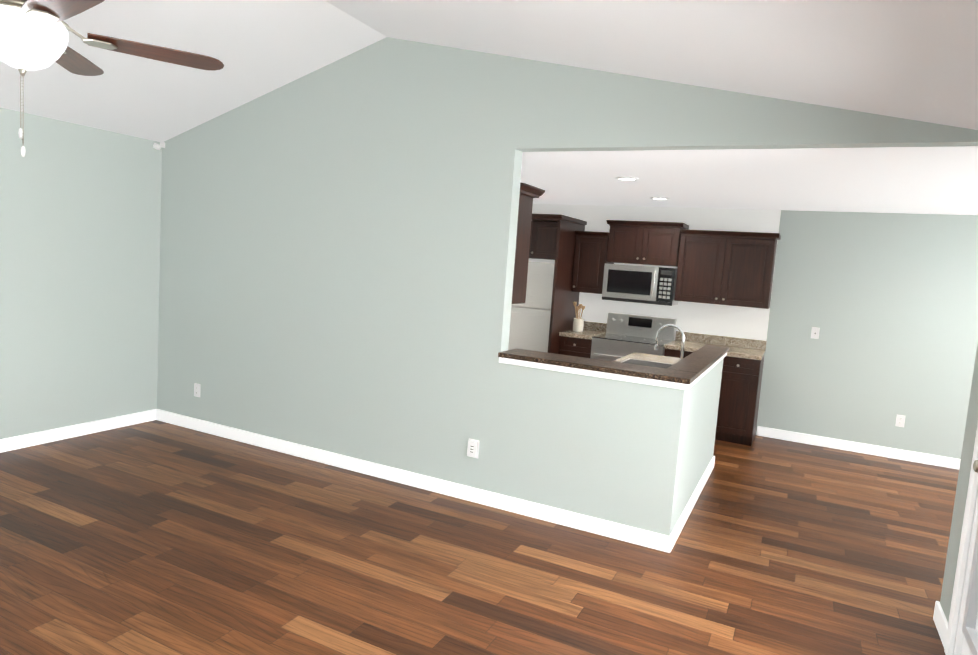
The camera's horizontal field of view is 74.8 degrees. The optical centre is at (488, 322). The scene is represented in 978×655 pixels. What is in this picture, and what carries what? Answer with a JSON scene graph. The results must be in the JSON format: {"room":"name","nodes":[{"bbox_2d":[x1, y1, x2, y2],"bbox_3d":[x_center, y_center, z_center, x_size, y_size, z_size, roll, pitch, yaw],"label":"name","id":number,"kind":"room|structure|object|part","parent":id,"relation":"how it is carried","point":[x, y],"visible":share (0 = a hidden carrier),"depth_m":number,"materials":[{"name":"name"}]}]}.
{"room":"living room","nodes":[
{"label":"living room","id":0,"kind":"room"},
{"bbox_2d":[0,108,161,438],"bbox_3d":[-4.306,-0.220,3.178,0.120,2.550,6.040,7,6,26],"label":"wall","id":1,"kind":"structure","parent":0,"point":[80,214],"depth_m":5.08,"materials":[{"name":"grey paint"}]},
{"bbox_2d":[0,409,155,452],"bbox_3d":[-4.324,1.003,3.280,0.016,0.100,5.770,7,6,26],"label":"baseboard","id":2,"kind":"structure","parent":1,"relation":"attached to","point":[37,438],"depth_m":5.18,"materials":[{"name":"white wood"}]},
{"bbox_2d":[153,142,164,149],"bbox_3d":[-2.874,-1.533,5.564,0.093,0.069,0.044,2,6,-19],"label":"security camera","id":3,"kind":"object","parent":1,"relation":"attached to","point":[157,146],"visible":0.98,"depth_m":5.55,"materials":[{"name":"white plastic"}]},
{"bbox_2d":[0,420,958,654],"bbox_3d":[0.052,1.431,3.071,8.500,0.100,9.710,7,6,26],"label":"floor","id":4,"kind":"structure","parent":0,"point":[155,537],"depth_m":3.53,"materials":[{"name":"brown wood"}]},
{"bbox_2d":[508,261,554,352],"bbox_3d":[0.488,0.136,7.482,0.735,1.680,0.826,7,6,26],"label":"fridge","id":5,"kind":"object","parent":4,"relation":"on","point":[529,323],"depth_m":7.06,"materials":[{"name":"white painted metal"}]},
{"bbox_2d":[529,214,586,353],"bbox_3d":[0.516,-0.120,7.456,0.834,2.197,0.880,7,6,26],"label":"tall cabinet","id":6,"kind":"object","parent":4,"relation":"on","point":[552,236],"visible":0.52,"depth_m":7.12,"materials":[{"name":"brown wood"}]},
{"bbox_2d":[559,333,604,357],"bbox_3d":[1.063,0.589,7.384,0.375,0.880,0.600,7,6,26],"label":"base cabinet","id":7,"kind":"object","parent":4,"relation":"on","point":[571,346],"depth_m":7.08,"materials":[{"name":"brown wood"}]},
{"bbox_2d":[559,329,602,340],"bbox_3d":[1.089,0.132,7.328,0.377,0.040,0.625,7,6,26],"label":"countertop","id":8,"kind":"structure","parent":7,"relation":"on","point":[586,334],"depth_m":7.12,"materials":[{"name":"beige stone"}]},
{"bbox_2d":[573,302,584,331],"bbox_3d":[1.022,-0.064,7.330,0.145,0.338,0.124,7,6,26],"label":"utensil crock","id":9,"kind":"object","parent":8,"relation":"on","point":[578,324],"visible":1,"depth_m":7.29,"materials":[{"name":"beige ceramic"}]},
{"bbox_2d":[590,312,676,360],"bbox_3d":[1.562,0.517,7.064,0.766,1.155,0.714,7,6,26],"label":"range","id":10,"kind":"object","parent":4,"relation":"on","point":[624,335],"visible":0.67,"depth_m":7.10,"materials":[{"name":"silver metal"}]},
{"bbox_2d":[664,349,726,432],"bbox_3d":[2.189,0.722,6.830,0.588,0.880,0.600,7,6,26],"label":"base cabinet","id":11,"kind":"object","parent":4,"relation":"on","point":[676,353],"depth_m":6.56,"materials":[{"name":"brown wood"}]},
{"bbox_2d":[614,352,679,368],"bbox_3d":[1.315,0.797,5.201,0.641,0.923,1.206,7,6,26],"label":"sink","id":12,"kind":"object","parent":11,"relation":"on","point":[651,360],"depth_m":5.28,"materials":[{"name":"stone"}]},
{"bbox_2d":[654,324,684,359],"bbox_3d":[1.415,0.185,4.971,0.241,0.351,0.114,7,6,26],"label":"gooseneck faucet","id":13,"kind":"object","parent":12,"relation":"on","point":[676,327],"visible":0.77,"depth_m":4.91,"materials":[{"name":"silver metal"}]},
{"bbox_2d":[715,353,764,446],"bbox_3d":[2.550,0.764,6.653,0.463,0.880,0.600,7,6,26],"label":"base cabinet","id":14,"kind":"object","parent":4,"relation":"on","point":[740,387],"depth_m":6.36,"materials":[{"name":"brown wood"}]},
{"bbox_2d":[664,341,765,360],"bbox_3d":[2.370,0.283,6.698,0.935,0.040,0.625,7,6,26],"label":"countertop","id":15,"kind":"structure","parent":14,"relation":"on","point":[689,346],"depth_m":6.56,"materials":[{"name":"beige stone"}]},
{"bbox_2d":[0,0,977,141],"bbox_3d":[-1.494,-1.453,1.631,6.237,0.912,5.920,7,6,26],"label":"ceiling","id":16,"kind":"structure","parent":0,"point":[917,60],"depth_m":3.43,"materials":[{"name":"white paint"}]},
{"bbox_2d":[0,0,223,156],"bbox_3d":[-1.822,-1.273,2.432,1.401,1.249,1.364,7,6,26],"label":"ceiling fan","id":17,"kind":"object","parent":16,"relation":"hanging from","point":[34,35],"visible":1,"depth_m":2.47,"materials":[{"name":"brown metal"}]},
{"bbox_3d":[-1.825,-1.085,2.502,0.304,0.190,0.304,7,6,26],"label":"lamp shade","id":18,"kind":"part","parent":17,"relation":"part of","materials":[{"name":"white glass"}]},
{"bbox_3d":[-1.462,-1.101,2.188,0.519,0.006,0.148,9,-2,40],"label":"blade","id":19,"kind":"part","parent":17,"relation":"part of","materials":[{"name":"brown wood"}]},
{"bbox_3d":[-1.928,-1.209,2.954,0.148,0.006,0.519,-6,8,-12],"label":"blade","id":20,"kind":"part","parent":17,"relation":"part of","materials":[{"name":"brown wood"}]},
{"bbox_3d":[-1.415,-1.152,2.742,0.519,0.006,0.148,1,-2,-31],"label":"blade","id":21,"kind":"part","parent":17,"relation":"part of","materials":[{"name":"brown wood"}]},
{"bbox_2d":[157,37,977,535],"bbox_3d":[-0.181,-0.384,4.423,6.117,3.210,0.120,7,6,26],"label":"wall","id":22,"kind":"structure","parent":0,"point":[337,253],"depth_m":4.52,"materials":[{"name":"grey paint"}]},
{"bbox_2d":[194,383,200,396],"bbox_3d":[-2.554,0.595,5.594,0.072,0.115,0.010,7,6,26],"label":"outlet","id":23,"kind":"object","parent":22,"relation":"attached to","point":[197,390],"visible":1,"depth_m":5.59,"materials":[{"name":"white plastic"}]},
{"bbox_2d":[156,409,675,552],"bbox_3d":[-0.967,1.088,4.830,4.606,0.100,0.024,7,6,26],"label":"baseboard","id":24,"kind":"structure","parent":22,"relation":"attached to","point":[637,536],"depth_m":4.51,"materials":[{"name":"white wood"}]},
{"bbox_2d":[467,438,478,457],"bbox_3d":[-0.111,0.867,4.382,0.080,0.125,0.028,7,6,26],"label":"electrical outlet","id":25,"kind":"object","parent":22,"relation":"attached to","point":[473,448],"visible":1,"depth_m":4.37,"materials":[{"name":"white plastic"}]},
{"bbox_2d":[512,183,544,303],"bbox_3d":[-0.233,-0.595,4.731,1.170,0.822,0.400,7,6,26],"label":"upper cabinet","id":26,"kind":"object","parent":22,"relation":"attached to","point":[528,193],"visible":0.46,"depth_m":4.50,"materials":[{"name":"brown wood"}]},
{"bbox_2d":[499,357,680,388],"bbox_3d":[0.593,0.310,4.001,1.170,0.038,0.025,7,6,26],"label":"trim","id":27,"kind":"structure","parent":22,"relation":"attached to","point":[601,374],"depth_m":3.96,"materials":[{"name":"white wood"}]},
{"bbox_2d":[673,358,723,528],"bbox_3d":[1.522,0.802,4.749,0.120,1.030,1.850,7,6,26],"label":"wall","id":28,"kind":"structure","parent":0,"point":[700,421],"depth_m":4.51,"materials":[{"name":"grey paint"}]},
{"bbox_2d":[498,345,728,384],"bbox_3d":[1.065,0.222,4.868,1.232,0.032,2.050,7,6,26],"label":"bar","id":29,"kind":"object","parent":28,"relation":"on","point":[691,367],"visible":0.98,"depth_m":4.08,"materials":[{"name":"brown stone"}]},
{"bbox_2d":[672,456,714,539],"bbox_3d":[1.518,1.271,4.733,0.046,0.100,1.966,7,6,26],"label":"baseboard","id":30,"kind":"structure","parent":28,"relation":"attached to","point":[684,516],"depth_m":4.54,"materials":[{"name":"white wood"}]},
{"bbox_2d":[680,353,726,389],"bbox_3d":[1.581,0.319,4.622,0.050,0.038,2.014,7,6,26],"label":"trim","id":31,"kind":"structure","parent":28,"relation":"attached to","point":[683,386],"depth_m":4.11,"materials":[{"name":"white wood"}]},
{"bbox_2d":[520,146,977,214],"bbox_3d":[2.241,-1.131,5.199,6.840,0.100,3.510,7,6,26],"label":"ceiling","id":32,"kind":"structure","parent":0,"point":[929,180],"depth_m":4.70,"materials":[{"name":"white paint"}]},
{"bbox_2d":[615,177,638,180],"bbox_3d":[1.106,-1.147,5.121,0.184,0.008,0.184,7,6,26],"label":"recessed light","id":33,"kind":"object","parent":32,"relation":"in","point":[627,178],"visible":1,"depth_m":5.11,"materials":[{"name":"white plastic"}]},
{"bbox_2d":[650,197,668,199],"bbox_3d":[1.690,-1.224,6.336,0.184,0.008,0.184,7,6,26],"label":"recessed light","id":34,"kind":"object","parent":32,"relation":"in","point":[659,198],"visible":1,"depth_m":6.33,"materials":[{"name":"white plastic"}]},
{"bbox_2d":[529,204,977,458],"bbox_3d":[2.913,-0.038,6.829,6.600,2.490,0.120,7,6,26],"label":"wall","id":35,"kind":"structure","parent":0,"point":[886,304],"depth_m":6.40,"materials":[{"name":"grey paint"}]},
{"bbox_2d":[572,231,613,293],"bbox_3d":[1.202,-0.684,7.364,0.378,0.692,0.370,7,6,26],"label":"upper cabinet","id":36,"kind":"object","parent":35,"relation":"attached to","point":[590,256],"visible":0.9,"depth_m":7.23,"materials":[{"name":"brown wood"}]},
{"bbox_2d":[606,220,688,266],"bbox_3d":[1.737,-0.872,7.085,0.830,0.462,0.370,7,6,26],"label":"upper cabinet","id":37,"kind":"object","parent":35,"relation":"attached to","point":[645,242],"visible":1,"depth_m":6.95,"materials":[{"name":"brown wood"}]},
{"bbox_2d":[602,264,678,305],"bbox_3d":[1.688,-0.422,7.095,0.766,0.400,0.442,7,6,26],"label":"microwave","id":38,"kind":"object","parent":37,"relation":"attached to","point":[641,284],"visible":0.98,"depth_m":6.92,"materials":[{"name":"silver metal"}]},
{"bbox_2d":[583,321,766,348],"bbox_3d":[1.994,0.136,7.216,2.092,0.099,0.020,7,6,26],"label":"backsplash","id":39,"kind":"structure","parent":35,"relation":"attached to","point":[743,343],"depth_m":6.99,"materials":[{"name":"beige stone"}]},
{"bbox_2d":[674,229,780,308],"bbox_3d":[2.497,-0.564,6.725,0.958,0.757,0.370,7,6,26],"label":"upper cabinet","id":40,"kind":"object","parent":35,"relation":"attached to","point":[732,268],"visible":1,"depth_m":6.59,"materials":[{"name":"brown wood"}]},
{"bbox_2d":[811,327,819,338],"bbox_3d":[3.340,0.110,6.548,0.072,0.115,0.017,7,6,26],"label":"light switch","id":41,"kind":"object","parent":35,"relation":"attached to","point":[815,333],"visible":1,"depth_m":6.55,"materials":[{"name":"white plastic"}]},
{"bbox_2d":[757,426,960,469],"bbox_3d":[4.308,1.330,6.142,3.220,0.100,0.016,7,6,26],"label":"baseboard","id":42,"kind":"structure","parent":35,"relation":"attached to","point":[930,459],"depth_m":6.41,"materials":[{"name":"white wood"}]},
{"bbox_2d":[895,415,904,426],"bbox_3d":[4.028,0.966,6.262,0.072,0.115,0.010,7,6,26],"label":"outlet","id":43,"kind":"object","parent":35,"relation":"attached to","point":[900,420],"visible":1,"depth_m":6.26,"materials":[{"name":"white plastic"}]},
{"bbox_2d":[940,343,977,654],"bbox_3d":[1.110,0.465,0.451,0.150,2.470,5.920,7,6,26],"label":"wall","id":44,"kind":"structure","parent":0,"point":[959,506],"depth_m":3.08,"materials":[{"name":"grey paint"}]},
{"bbox_2d":[933,601,947,648],"bbox_3d":[2.203,1.478,3.102,0.019,0.100,0.300,7,6,26],"label":"baseboard","id":45,"kind":"structure","parent":44,"relation":"attached to","point":[939,618],"depth_m":3.12,"materials":[{"name":"white wood"}]},
{"bbox_2d":[944,425,977,654],"bbox_3d":[2.033,0.525,2.367,0.170,2.110,1.060,7,6,26],"label":"door frame","id":46,"kind":"structure","parent":44,"relation":"attached to","point":[965,541],"depth_m":2.87,"materials":[{"name":"white painted wood"}]},
{"bbox_2d":[961,460,977,654],"bbox_3d":[1.980,0.558,2.395,0.115,2.000,0.872,7,6,26],"label":"patio door","id":47,"kind":"structure","parent":44,"relation":"in","point":[970,633],"depth_m":2.72,"materials":[{"name":"white"}]}
]}

